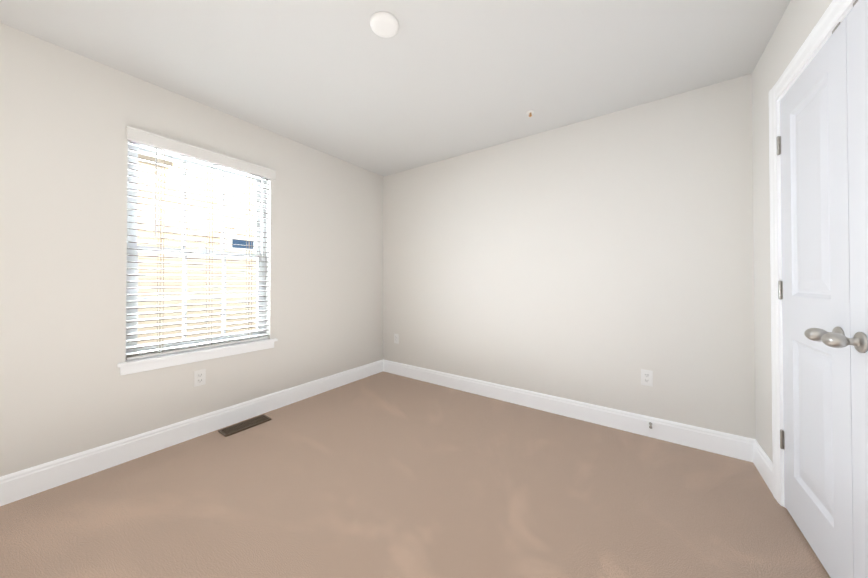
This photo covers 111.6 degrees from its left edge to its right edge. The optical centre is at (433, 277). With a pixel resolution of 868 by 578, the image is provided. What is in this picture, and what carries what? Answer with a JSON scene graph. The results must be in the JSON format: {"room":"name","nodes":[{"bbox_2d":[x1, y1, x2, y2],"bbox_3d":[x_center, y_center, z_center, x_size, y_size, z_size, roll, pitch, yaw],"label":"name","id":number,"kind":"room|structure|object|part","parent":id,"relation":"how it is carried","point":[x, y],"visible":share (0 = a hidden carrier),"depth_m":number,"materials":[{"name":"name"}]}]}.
{"room":"empty bedroom","nodes":[
{"label":"empty bedroom","id":0,"kind":"room"},
{"bbox_2d":[0,23,382,476],"bbox_3d":[-1.819,-0.065,2.155,0.150,2.440,4.200,0,-1,35],"label":"wall","id":1,"kind":"structure","parent":0,"point":[66,118],"depth_m":1.80,"materials":[{"name":"white paint"}]},
{"bbox_2d":[0,360,382,505],"bbox_3d":[-1.752,1.084,2.096,0.015,0.142,3.900,0,-1,35],"label":"baseboard","id":2,"kind":"structure","parent":1,"relation":"attached to","point":[21,484],"depth_m":1.94,"materials":[{"name":"white paint"}]},
{"bbox_2d":[126,144,266,355],"bbox_3d":[-1.775,-0.181,2.284,0.075,1.475,0.881,0,-1,35],"label":"window","id":3,"kind":"structure","parent":1,"relation":"in","point":[129,219],"depth_m":2.19,"materials":[{"name":"white plastic"}]},
{"bbox_3d":[-1.760,0.148,2.271,0.028,0.712,0.817,0,-1,35],"label":"window sash","id":4,"kind":"part","parent":3,"relation":"part of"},
{"bbox_3d":[-1.786,-0.530,2.296,0.028,0.712,0.817,0,-1,35],"label":"window sash","id":5,"kind":"part","parent":3,"relation":"part of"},
{"bbox_3d":[-1.786,-0.530,2.296,0.004,0.652,0.757,0,-1,35],"label":"sash glass","id":6,"kind":"part","parent":3,"relation":"part of","materials":[{"name":"clear glass"}]},
{"bbox_3d":[-1.760,0.148,2.271,0.004,0.652,0.757,0,-1,35],"label":"sash glass","id":7,"kind":"part","parent":3,"relation":"part of","materials":[{"name":"clear glass"}]},
{"bbox_2d":[126,125,276,359],"bbox_3d":[-1.690,-0.210,2.240,0.091,1.476,0.927,0,-1,35],"label":"window blind","id":8,"kind":"object","parent":3,"relation":"attached to","point":[137,137],"visible":0.9,"depth_m":2.15,"materials":[{"name":"white plastic"}]},
{"bbox_3d":[-1.712,0.520,2.233,0.050,0.017,0.869,0,-1,35],"label":"rail","id":9,"kind":"part","parent":8,"relation":"part of","materials":[{"name":"white plastic"}]},
{"bbox_2d":[120,342,273,374],"bbox_3d":[-1.675,0.584,2.209,0.016,0.055,0.933,0,-1,35],"label":"apron","id":10,"kind":"object","parent":1,"relation":"attached to","point":[131,369],"visible":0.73,"depth_m":2.11,"materials":[{"name":"white paint"}]},
{"bbox_2d":[117,338,277,366],"bbox_3d":[-1.697,0.546,2.231,0.107,0.020,0.967,0,-1,35],"label":"stool","id":11,"kind":"object","parent":1,"relation":"attached to","point":[177,354],"visible":0.98,"depth_m":2.11,"materials":[{"name":"white paint"}]},
{"bbox_2d":[194,369,205,386],"bbox_3d":[-1.714,0.736,2.160,0.007,0.115,0.070,0,-1,35],"label":"outlet","id":12,"kind":"object","parent":1,"relation":"attached to","point":[199,377],"visible":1,"depth_m":2.16,"materials":[{"name":"white plastic"}]},
{"bbox_2d":[0,0,790,176],"bbox_3d":[-0.088,-1.346,0.952,4.381,0.100,4.200,0,-1,35],"label":"ceiling","id":13,"kind":"structure","parent":0,"point":[430,81],"depth_m":1.73,"materials":[{"name":"white paint"}]},
{"bbox_2d":[370,11,398,37],"bbox_3d":[-0.253,-1.279,1.504,0.146,0.023,0.146,0,-1,35],"label":"recessed light","id":14,"kind":"object","parent":13,"relation":"in","point":[384,24],"visible":1,"depth_m":1.48,"materials":[{"name":"white plastic"}]},
{"bbox_2d":[526,110,533,116],"bbox_3d":[0.748,-1.268,2.290,0.060,0.031,0.060,0,-1,35],"label":"sprinkler","id":15,"kind":"object","parent":13,"relation":"attached to","point":[529,112],"visible":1,"depth_m":2.29,"materials":[{"name":"white plastic"}]},
{"bbox_2d":[0,371,830,577],"bbox_3d":[-0.088,1.194,0.927,4.381,0.100,4.200,0,-1,35],"label":"floor","id":16,"kind":"structure","parent":0,"point":[383,474],"depth_m":1.49,"materials":[{"name":"carpet"}]},
{"bbox_2d":[218,414,271,436],"bbox_3d":[-1.467,1.151,2.302,0.135,0.012,0.325,0,-1,35],"label":"air vent register","id":17,"kind":"object","parent":16,"relation":"on","point":[242,426],"visible":0.98,"depth_m":2.28,"materials":[{"name":"brown metal"}]},
{"bbox_2d":[383,74,755,438],"bbox_3d":[0.728,-0.058,2.841,3.231,2.440,0.150,0,-1,35],"label":"wall","id":18,"kind":"structure","parent":0,"point":[603,260],"depth_m":2.34,"materials":[{"name":"white paint"}]},
{"bbox_2d":[394,334,398,343],"bbox_3d":[-0.455,0.741,3.567,0.070,0.115,0.007,0,-1,35],"label":"electrical outlet","id":19,"kind":"object","parent":18,"relation":"attached to","point":[396,338],"visible":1,"depth_m":3.56,"materials":[{"name":"white plastic"}]},
{"bbox_2d":[383,359,754,461],"bbox_3d":[0.680,1.090,2.762,3.231,0.142,0.015,0,-1,35],"label":"baseboard","id":20,"kind":"structure","parent":18,"relation":"attached to","point":[726,444],"depth_m":2.33,"materials":[{"name":"white paint"}]},
{"bbox_2d":[641,369,652,386],"bbox_3d":[1.555,0.735,2.156,0.070,0.115,0.007,0,-1,35],"label":"electrical outlet","id":21,"kind":"object","parent":18,"relation":"attached to","point":[646,377],"visible":1,"depth_m":2.15,"materials":[{"name":"white plastic"}]},
{"bbox_2d":[752,0,832,462],"bbox_3d":[0.948,-0.084,0.212,0.150,2.440,4.200,0,-1,35],"label":"wall","id":22,"kind":"structure","parent":0,"point":[798,22],"depth_m":1.68,"materials":[{"name":"white paint"}]},
{"bbox_2d":[753,439,772,493],"bbox_3d":[1.899,1.080,1.700,0.015,0.142,0.352,0,-1,35],"label":"baseboard","id":23,"kind":"structure","parent":22,"relation":"attached to","point":[762,462],"depth_m":1.68,"materials":[{"name":"white paint"}]},
{"bbox_2d":[769,0,855,507],"bbox_3d":[1.465,0.076,0.963,0.167,2.136,1.370,0,-1,35],"label":"door frame","id":24,"kind":"structure","parent":22,"relation":"attached to","point":[834,14],"depth_m":1.50,"materials":[{"name":"white paint"}]},
{"bbox_2d":[776,17,853,577],"bbox_3d":[1.565,0.122,1.260,0.116,2.026,0.599,0,-1,35],"label":"closet door","id":25,"kind":"structure","parent":22,"relation":"in","point":[814,296],"depth_m":1.18,"materials":[{"name":"white paint"}]},
{"bbox_3d":[1.416,0.210,1.077,0.081,0.067,0.067,0,-1,35],"label":"knob","id":26,"kind":"part","parent":25,"relation":"part of","materials":[{"name":"grey metal"}]},
{"bbox_2d":[821,0,867,577],"bbox_3d":[1.219,0.117,0.767,0.116,2.026,0.599,0,-1,35],"label":"closet door","id":27,"kind":"structure","parent":22,"relation":"in","point":[857,59],"depth_m":0.96,"materials":[{"name":"white paint"}]},
{"bbox_3d":[1.340,0.209,0.969,0.081,0.067,0.067,0,-1,35],"label":"knob","id":28,"kind":"part","parent":27,"relation":"part of","materials":[{"name":"grey metal"}]},
{"bbox_2d":[832,0,857,33],"bbox_3d":[1.417,-0.898,1.000,0.026,0.008,0.186,0,-1,35],"label":"plates","id":29,"kind":"object","parent":22,"relation":"attached to","point":[838,24],"visible":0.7,"depth_m":1.04,"materials":[{"name":"grey"}]},
{"label":"outside","id":30,"kind":"structure","parent":0,"visible":0},
{"bbox_2d":[137,153,256,344],"bbox_3d":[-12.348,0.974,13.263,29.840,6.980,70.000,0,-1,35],"label":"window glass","id":31,"kind":"structure","parent":30,"point":[240,242],"depth_m":5.51,"materials":[{"name":"clear glass"}]},
{"bbox_3d":[-4.006,-0.690,6.183,0.050,0.310,0.550,0,-1,35],"label":"trim","id":32,"kind":"part","parent":31,"relation":"part of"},
{"bbox_3d":[-4.014,-0.690,6.188,0.030,0.170,0.410,0,-1,35],"label":"glass","id":33,"kind":"part","parent":31,"relation":"part of","materials":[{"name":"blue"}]}
]}

